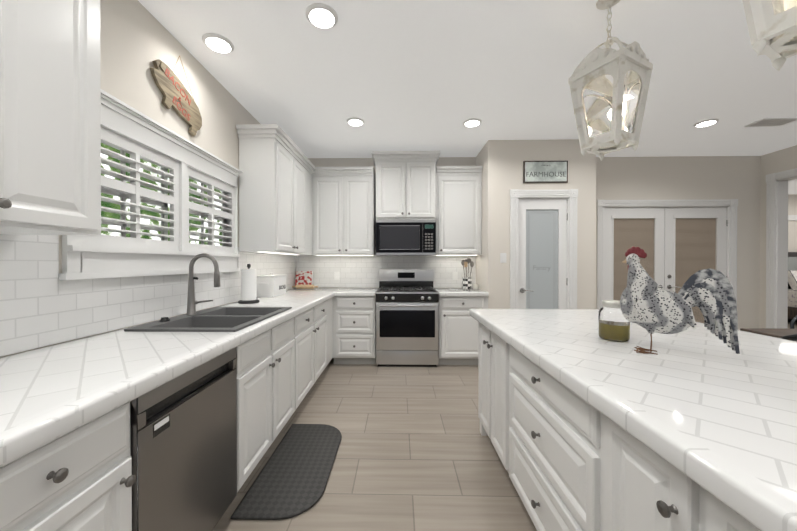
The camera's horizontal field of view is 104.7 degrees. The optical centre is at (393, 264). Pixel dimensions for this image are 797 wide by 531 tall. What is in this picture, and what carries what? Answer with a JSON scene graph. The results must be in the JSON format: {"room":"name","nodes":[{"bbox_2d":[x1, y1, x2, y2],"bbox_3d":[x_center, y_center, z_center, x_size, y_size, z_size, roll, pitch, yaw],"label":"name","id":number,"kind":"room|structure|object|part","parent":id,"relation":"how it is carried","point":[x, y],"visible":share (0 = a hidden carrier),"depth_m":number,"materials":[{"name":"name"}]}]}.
{"room":"kitchen","nodes":[
{"label":"kitchen","id":0,"kind":"room"},
{"bbox_2d":[0,0,292,357],"bbox_3d":[-1.552,-0.125,1.004,0.120,2.800,7.170,0,0,1],"label":"wall","id":1,"kind":"structure","parent":0,"point":[137,37],"depth_m":1.91,"materials":[{"name":"beige paint"}]},
{"bbox_2d":[0,0,100,234],"bbox_3d":[-1.292,-0.697,0.861,0.387,1.166,0.790,0,0,1],"label":"upper cabinet","id":2,"kind":"object","parent":1,"relation":"attached to","point":[50,95],"depth_m":1.02,"materials":[{"name":"white wood"}]},
{"bbox_2d":[0,234,295,356],"bbox_3d":[-1.484,0.095,1.244,0.008,0.503,6.450,0,0,1],"label":"backsplash","id":3,"kind":"structure","parent":1,"relation":"attached to","point":[41,304],"depth_m":1.44,"materials":[{"name":"white tile"}]},
{"bbox_2d":[59,89,241,279],"bbox_3d":[-1.500,-0.397,2.100,0.180,0.923,1.505,0,0,1],"label":"window","id":4,"kind":"structure","parent":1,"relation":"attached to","point":[141,154],"depth_m":1.90,"materials":[{"name":"white wood"}]},
{"bbox_2d":[150,55,201,136],"bbox_3d":[-1.451,-1.181,2.088,0.030,0.500,0.458,0,0,1],"label":"sign","id":5,"kind":"object","parent":1,"relation":"attached to","point":[169,91],"visible":0.98,"depth_m":2.05,"materials":[{"name":"brown wood"}]},
{"bbox_2d":[165,69,190,104],"bbox_3d":[-1.444,-1.192,2.072,0.002,0.050,0.244,0,-20,1],"label":"lettering","id":6,"kind":"object","parent":5,"relation":"attached to","point":[175,85],"visible":1,"depth_m":2.04,"materials":[{"name":"red paint"}]},
{"bbox_2d":[172,96,189,120],"bbox_3d":[-1.443,-1.062,2.101,0.002,0.050,0.168,0,-20,1],"label":"lettering","id":7,"kind":"object","parent":5,"relation":"attached to","point":[180,107],"visible":1,"depth_m":2.09,"materials":[{"name":"red paint"}]},
{"bbox_2d":[236,124,307,255],"bbox_3d":[-1.257,-0.708,3.351,0.355,1.166,0.890,0,0,1],"label":"upper cabinet","id":8,"kind":"object","parent":1,"relation":"attached to","point":[293,200],"depth_m":2.88,"materials":[{"name":"white wood"}]},
{"bbox_2d":[138,0,796,193],"bbox_3d":[4.243,-1.560,2.170,11.720,0.060,9.750,0,0,1],"label":"ceiling","id":9,"kind":"structure","parent":0,"point":[414,75],"depth_m":2.43,"materials":[{"name":"white paint"}]},
{"bbox_2d":[202,33,233,53],"bbox_3d":[-1.207,-1.522,2.126,0.195,0.016,0.195,0,0,-44],"label":"recessed light","id":10,"kind":"object","parent":9,"relation":"in","point":[218,43],"depth_m":2.11,"materials":[{"name":"white plastic"}]},
{"bbox_2d":[305,3,337,28],"bbox_3d":[-0.438,-1.521,1.893,0.195,0.016,0.195,0,0,-44],"label":"recessed light","id":11,"kind":"object","parent":9,"relation":"in","point":[321,16],"depth_m":1.88,"materials":[{"name":"white plastic"}]},
{"bbox_2d":[346,117,364,125],"bbox_3d":[-0.402,-1.527,3.300,0.195,0.016,0.195,0,0,-44],"label":"recessed light","id":12,"kind":"object","parent":9,"relation":"in","point":[353,121],"depth_m":3.27,"materials":[{"name":"white plastic"}]},
{"bbox_2d":[463,118,481,126],"bbox_3d":[0.854,-1.527,3.321,0.195,0.016,0.195,0,0,-44],"label":"recessed light","id":13,"kind":"object","parent":9,"relation":"in","point":[473,122],"depth_m":3.29,"materials":[{"name":"white plastic"}]},
{"bbox_2d":[568,0,652,160],"bbox_3d":[1.248,-1.084,1.776,0.304,0.890,0.304,0,0,-27],"label":"pendant lantern","id":14,"kind":"object","parent":9,"relation":"hanging from","point":[609,88],"visible":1,"depth_m":1.71,"materials":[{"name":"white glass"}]},
{"bbox_2d":[693,118,718,126],"bbox_3d":[3.388,-1.527,3.327,0.195,0.016,0.195,0,0,-44],"label":"recessed light","id":15,"kind":"object","parent":9,"relation":"in","point":[708,122],"depth_m":3.31,"materials":[{"name":"white plastic"}]},
{"bbox_2d":[742,0,796,70],"bbox_3d":[1.230,-1.079,0.888,0.304,0.890,0.304,0,0,-27],"label":"pendant lantern","id":16,"kind":"object","parent":9,"relation":"hanging from","point":[772,26],"visible":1,"depth_m":0.92,"materials":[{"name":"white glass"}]},
{"bbox_2d":[744,118,796,126],"bbox_3d":[4.076,-1.528,3.309,0.380,0.014,0.180,0,0,1],"label":"ceiling vent","id":17,"kind":"object","parent":9,"relation":"in","point":[771,122],"visible":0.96,"depth_m":3.29,"materials":[{"name":"white metal"}]},
{"bbox_2d":[212,322,796,530],"bbox_3d":[4.243,1.300,2.183,11.720,0.060,9.750,0,0,1],"label":"floor","id":18,"kind":"structure","parent":0,"point":[416,451],"depth_m":2.00,"materials":[{"name":"ceramic"}]},
{"bbox_2d":[231,424,341,519],"bbox_3d":[-0.590,1.262,1.971,0.425,0.016,0.890,0,0,1],"label":"anti-fatigue mat","id":19,"kind":"object","parent":18,"relation":"on","point":[291,480],"visible":0.98,"depth_m":1.82,"materials":[{"name":"grey rubber"}]},
{"bbox_2d":[204,297,375,530],"bbox_3d":[-0.861,0.835,1.930,1.205,0.870,5.040,0,0,1],"label":"base cabinet","id":20,"kind":"object","parent":18,"relation":"on","point":[359,347],"depth_m":3.80,"materials":[{"name":"white wood"}]},
{"bbox_2d":[130,347,236,530],"bbox_3d":[-1.108,0.840,1.257,0.639,0.867,0.591,0,0,1],"label":"dishwasher","id":21,"kind":"object","parent":20,"relation":"in","point":[183,431],"depth_m":1.18,"materials":[{"name":"grey metal"}]},
{"bbox_2d":[0,289,377,530],"bbox_3d":[-0.859,0.373,1.928,1.210,0.055,5.040,0,0,1],"label":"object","id":22,"kind":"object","parent":20,"relation":"on","point":[114,430],"depth_m":1.09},
{"bbox_2d":[187,253,220,308],"bbox_3d":[-1.260,0.129,2.070,0.223,0.407,0.110,0,0,1],"label":"faucet","id":23,"kind":"object","parent":22,"relation":"on","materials":[{"name":"grey metal"}]},
{"bbox_2d":[120,301,291,332],"bbox_3d":[-1.095,0.424,2.003,0.585,0.231,0.830,0,0,1],"label":"sink","id":24,"kind":"object","parent":22,"relation":"in","point":[227,318],"depth_m":1.98,"materials":[{"name":"grey metal"}]},
{"bbox_2d":[238,264,259,303],"bbox_3d":[-1.287,0.167,2.746,0.176,0.348,0.176,0,0,1],"label":"paper towel holder","id":25,"kind":"object","parent":22,"relation":"on","point":[248,287],"visible":1,"depth_m":2.69,"materials":[{"name":"white paper"}]},
{"bbox_2d":[256,272,286,296],"bbox_3d":[-1.327,0.211,3.353,0.203,0.253,0.376,0,0,1],"label":"bread box","id":26,"kind":"object","parent":22,"relation":"on","point":[270,285],"visible":1,"depth_m":3.18,"materials":[{"name":"white ceramic"}]},
{"bbox_2d":[295,271,312,287],"bbox_3d":[-1.283,0.215,4.423,0.240,0.236,0.068,0,0,1],"label":"cookbook","id":27,"kind":"object","parent":22,"relation":"on","point":[303,277],"visible":0.69,"depth_m":4.41,"materials":[{"name":"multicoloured paper"}]},
{"bbox_2d":[292,285,317,288],"bbox_3d":[-1.206,0.304,4.215,0.362,0.060,0.060,0,0,1],"label":"rolling pin","id":28,"kind":"object","parent":22,"relation":"on","point":[304,286],"visible":1,"depth_m":4.19,"materials":[{"name":"beige wood"}]},
{"bbox_2d":[376,269,438,366],"bbox_3d":[0.180,0.666,4.046,0.770,1.190,0.687,0,0,1],"label":"range","id":29,"kind":"object","parent":18,"relation":"on","point":[407,318],"visible":1,"depth_m":3.77,"materials":[{"name":"silver metal"}]},
{"bbox_2d":[438,293,487,364],"bbox_3d":[0.876,0.825,4.095,0.601,0.870,0.640,0,0,1],"label":"base cabinet","id":30,"kind":"object","parent":18,"relation":"on","point":[458,331],"depth_m":3.78,"materials":[{"name":"white wood"}]},
{"bbox_2d":[435,289,487,296],"bbox_3d":[0.874,0.363,4.080,0.606,0.055,0.665,0,0,1],"label":"countertop","id":31,"kind":"structure","parent":30,"relation":"on","point":[443,292],"depth_m":3.75,"materials":[{"name":"white tile"}]},
{"bbox_2d":[461,258,473,288],"bbox_3d":[1.019,0.121,4.199,0.166,0.426,0.124,0,0,1],"label":"utensil crock","id":32,"kind":"object","parent":31,"relation":"on","point":[466,282],"visible":1,"depth_m":4.17,"materials":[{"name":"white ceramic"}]},
{"bbox_2d":[478,325,752,530],"bbox_3d":[1.177,0.840,0.908,1.197,0.870,2.880,0,0,1],"label":"kitchen island","id":33,"kind":"object","parent":18,"relation":"on","point":[584,426],"depth_m":1.08,"materials":[{"name":"white wood"}]},
{"bbox_2d":[469,309,796,530],"bbox_3d":[1.195,0.378,0.901,1.262,0.054,2.970,0,0,1],"label":"island countertop","id":34,"kind":"structure","parent":33,"relation":"on","point":[724,421],"depth_m":0.84,"materials":[{"name":"white tile"}]},
{"bbox_2d":[598,300,629,341],"bbox_3d":[1.027,0.258,1.429,0.120,0.178,0.120,0,0,1],"label":"mason jar","id":35,"kind":"object","parent":34,"relation":"on","point":[613,323],"visible":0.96,"depth_m":1.39,"materials":[{"name":"clear glass"}]},
{"bbox_2d":[620,246,739,354],"bbox_3d":[1.064,0.137,1.175,0.270,0.421,0.235,0,0,1],"label":"statue","id":36,"kind":"object","parent":34,"relation":"on","point":[648,305],"visible":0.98,"depth_m":1.13,"materials":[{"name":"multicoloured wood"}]},
{"bbox_2d":[740,328,796,339],"bbox_3d":[3.777,0.891,1.926,2.040,0.760,1.020,0,0,1],"label":"dining table","id":37,"kind":"object","parent":18,"relation":"on","point":[777,332],"visible":0.04,"depth_m":2.34,"materials":[{"name":"brown wood"}]},
{"bbox_2d":[781,334,796,341],"bbox_3d":[2.857,0.860,1.944,0.448,0.825,0.444,0,0,1],"label":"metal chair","id":38,"kind":"object","parent":18,"relation":"on","point":[793,337],"visible":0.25,"depth_m":2.04,"materials":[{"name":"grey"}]},
{"bbox_2d":[788,252,796,321],"bbox_3d":[9.126,0.493,5.728,1.715,1.520,2.058,0,0,1],"label":"bed","id":39,"kind":"object","parent":18,"relation":"on","point":[792,285],"visible":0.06,"depth_m":6.46,"materials":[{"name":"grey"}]},
{"bbox_2d":[790,316,796,328],"bbox_3d":[3.892,0.857,2.654,0.444,0.825,0.448,0,0,1],"label":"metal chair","id":40,"kind":"object","parent":18,"relation":"on","point":[793,320],"visible":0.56,"depth_m":2.86,"materials":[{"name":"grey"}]},
{"bbox_2d":[296,156,760,329],"bbox_3d":[1.964,-0.141,4.469,6.770,2.800,0.158,0,0,1],"label":"wall","id":41,"kind":"structure","parent":0,"point":[679,246],"depth_m":4.41,"materials":[{"name":"beige paint"}]},
{"bbox_2d":[334,272,338,279],"bbox_3d":[-0.813,0.162,4.445,0.072,0.115,0.007,0,0,1],"label":"electrical outlet plate","id":42,"kind":"object","parent":41,"relation":"attached to","point":[336,275],"depth_m":4.44,"materials":[{"name":"white plastic"}]},
{"bbox_2d":[312,166,375,255],"bbox_3d":[-0.661,-0.713,4.269,0.790,1.166,0.340,0,0,1],"label":"upper cabinet","id":43,"kind":"object","parent":41,"relation":"attached to","point":[343,198],"depth_m":4.10,"materials":[{"name":"white wood"}]},
{"bbox_2d":[296,255,475,287],"bbox_3d":[-0.114,0.081,4.438,2.602,0.503,0.008,0,0,1],"label":"backsplash","id":44,"kind":"structure","parent":41,"relation":"attached to","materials":[{"name":"white tile"}]},
{"bbox_2d":[376,156,435,219],"bbox_3d":[0.171,-0.984,4.206,0.785,0.800,0.430,0,0,1],"label":"upper cabinet","id":45,"kind":"object","parent":41,"relation":"attached to","point":[405,185],"depth_m":4.00,"materials":[{"name":"white wood"}]},
{"bbox_2d":[376,220,435,255],"bbox_3d":[0.170,-0.351,4.204,0.776,0.454,0.436,0,0,1],"label":"microwave","id":46,"kind":"object","parent":45,"relation":"attached to","point":[405,237],"visible":1,"depth_m":3.99,"materials":[{"name":"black metal"}]},
{"bbox_2d":[453,272,457,279],"bbox_3d":[0.893,0.162,4.410,0.072,0.115,0.007,0,0,1],"label":"electrical outlet plate","id":47,"kind":"object","parent":41,"relation":"attached to","point":[455,274],"depth_m":4.41,"materials":[{"name":"white plastic"}]},
{"bbox_2d":[436,166,482,255],"bbox_3d":[0.879,-0.712,4.222,0.601,1.166,0.372,0,0,1],"label":"upper cabinet","id":48,"kind":"object","parent":41,"relation":"attached to","point":[458,188],"depth_m":4.07,"materials":[{"name":"white wood"}]},
{"bbox_2d":[476,139,595,308],"bbox_3d":[1.840,-0.139,4.152,1.315,2.800,0.799,0,0,1],"label":"wall","id":49,"kind":"structure","parent":0,"point":[556,164],"depth_m":3.80,"materials":[{"name":"beige paint"}]},
{"bbox_2d":[500,253,505,262],"bbox_3d":[1.362,-0.083,3.796,0.075,0.120,0.010,0,0,1],"label":"switch plate","id":50,"kind":"object","parent":49,"relation":"attached to","point":[502,255],"depth_m":3.79,"materials":[{"name":"white plastic"}]},
{"bbox_3d":[1.856,0.219,3.803,0.614,2.067,0.099,0,0,1],"label":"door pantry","id":51,"kind":"part","parent":49,"relation":"part of","materials":[{"name":"white wood"}]},
{"bbox_2d":[760,145,796,327],"bbox_3d":[5.205,-0.124,0.822,0.140,2.800,7.080,0,0,1],"label":"wall","id":52,"kind":"structure","parent":0,"point":[785,159],"depth_m":4.30,"materials":[{"name":"beige paint"}]},
{"bbox_2d":[788,194,796,251],"bbox_3d":[7.739,-0.152,6.892,4.680,2.800,0.120,0,0,1],"label":"wall","id":53,"kind":"structure","parent":0,"point":[792,225],"depth_m":6.80,"materials":[{"name":"beige paint"}]},
{"label":"outside","id":54,"kind":"structure","parent":0,"visible":0},
{"bbox_2d":[168,169,169,240],"bbox_3d":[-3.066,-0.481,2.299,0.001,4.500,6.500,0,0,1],"label":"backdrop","id":55,"kind":"structure","parent":54,"point":[168,215],"depth_m":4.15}
]}

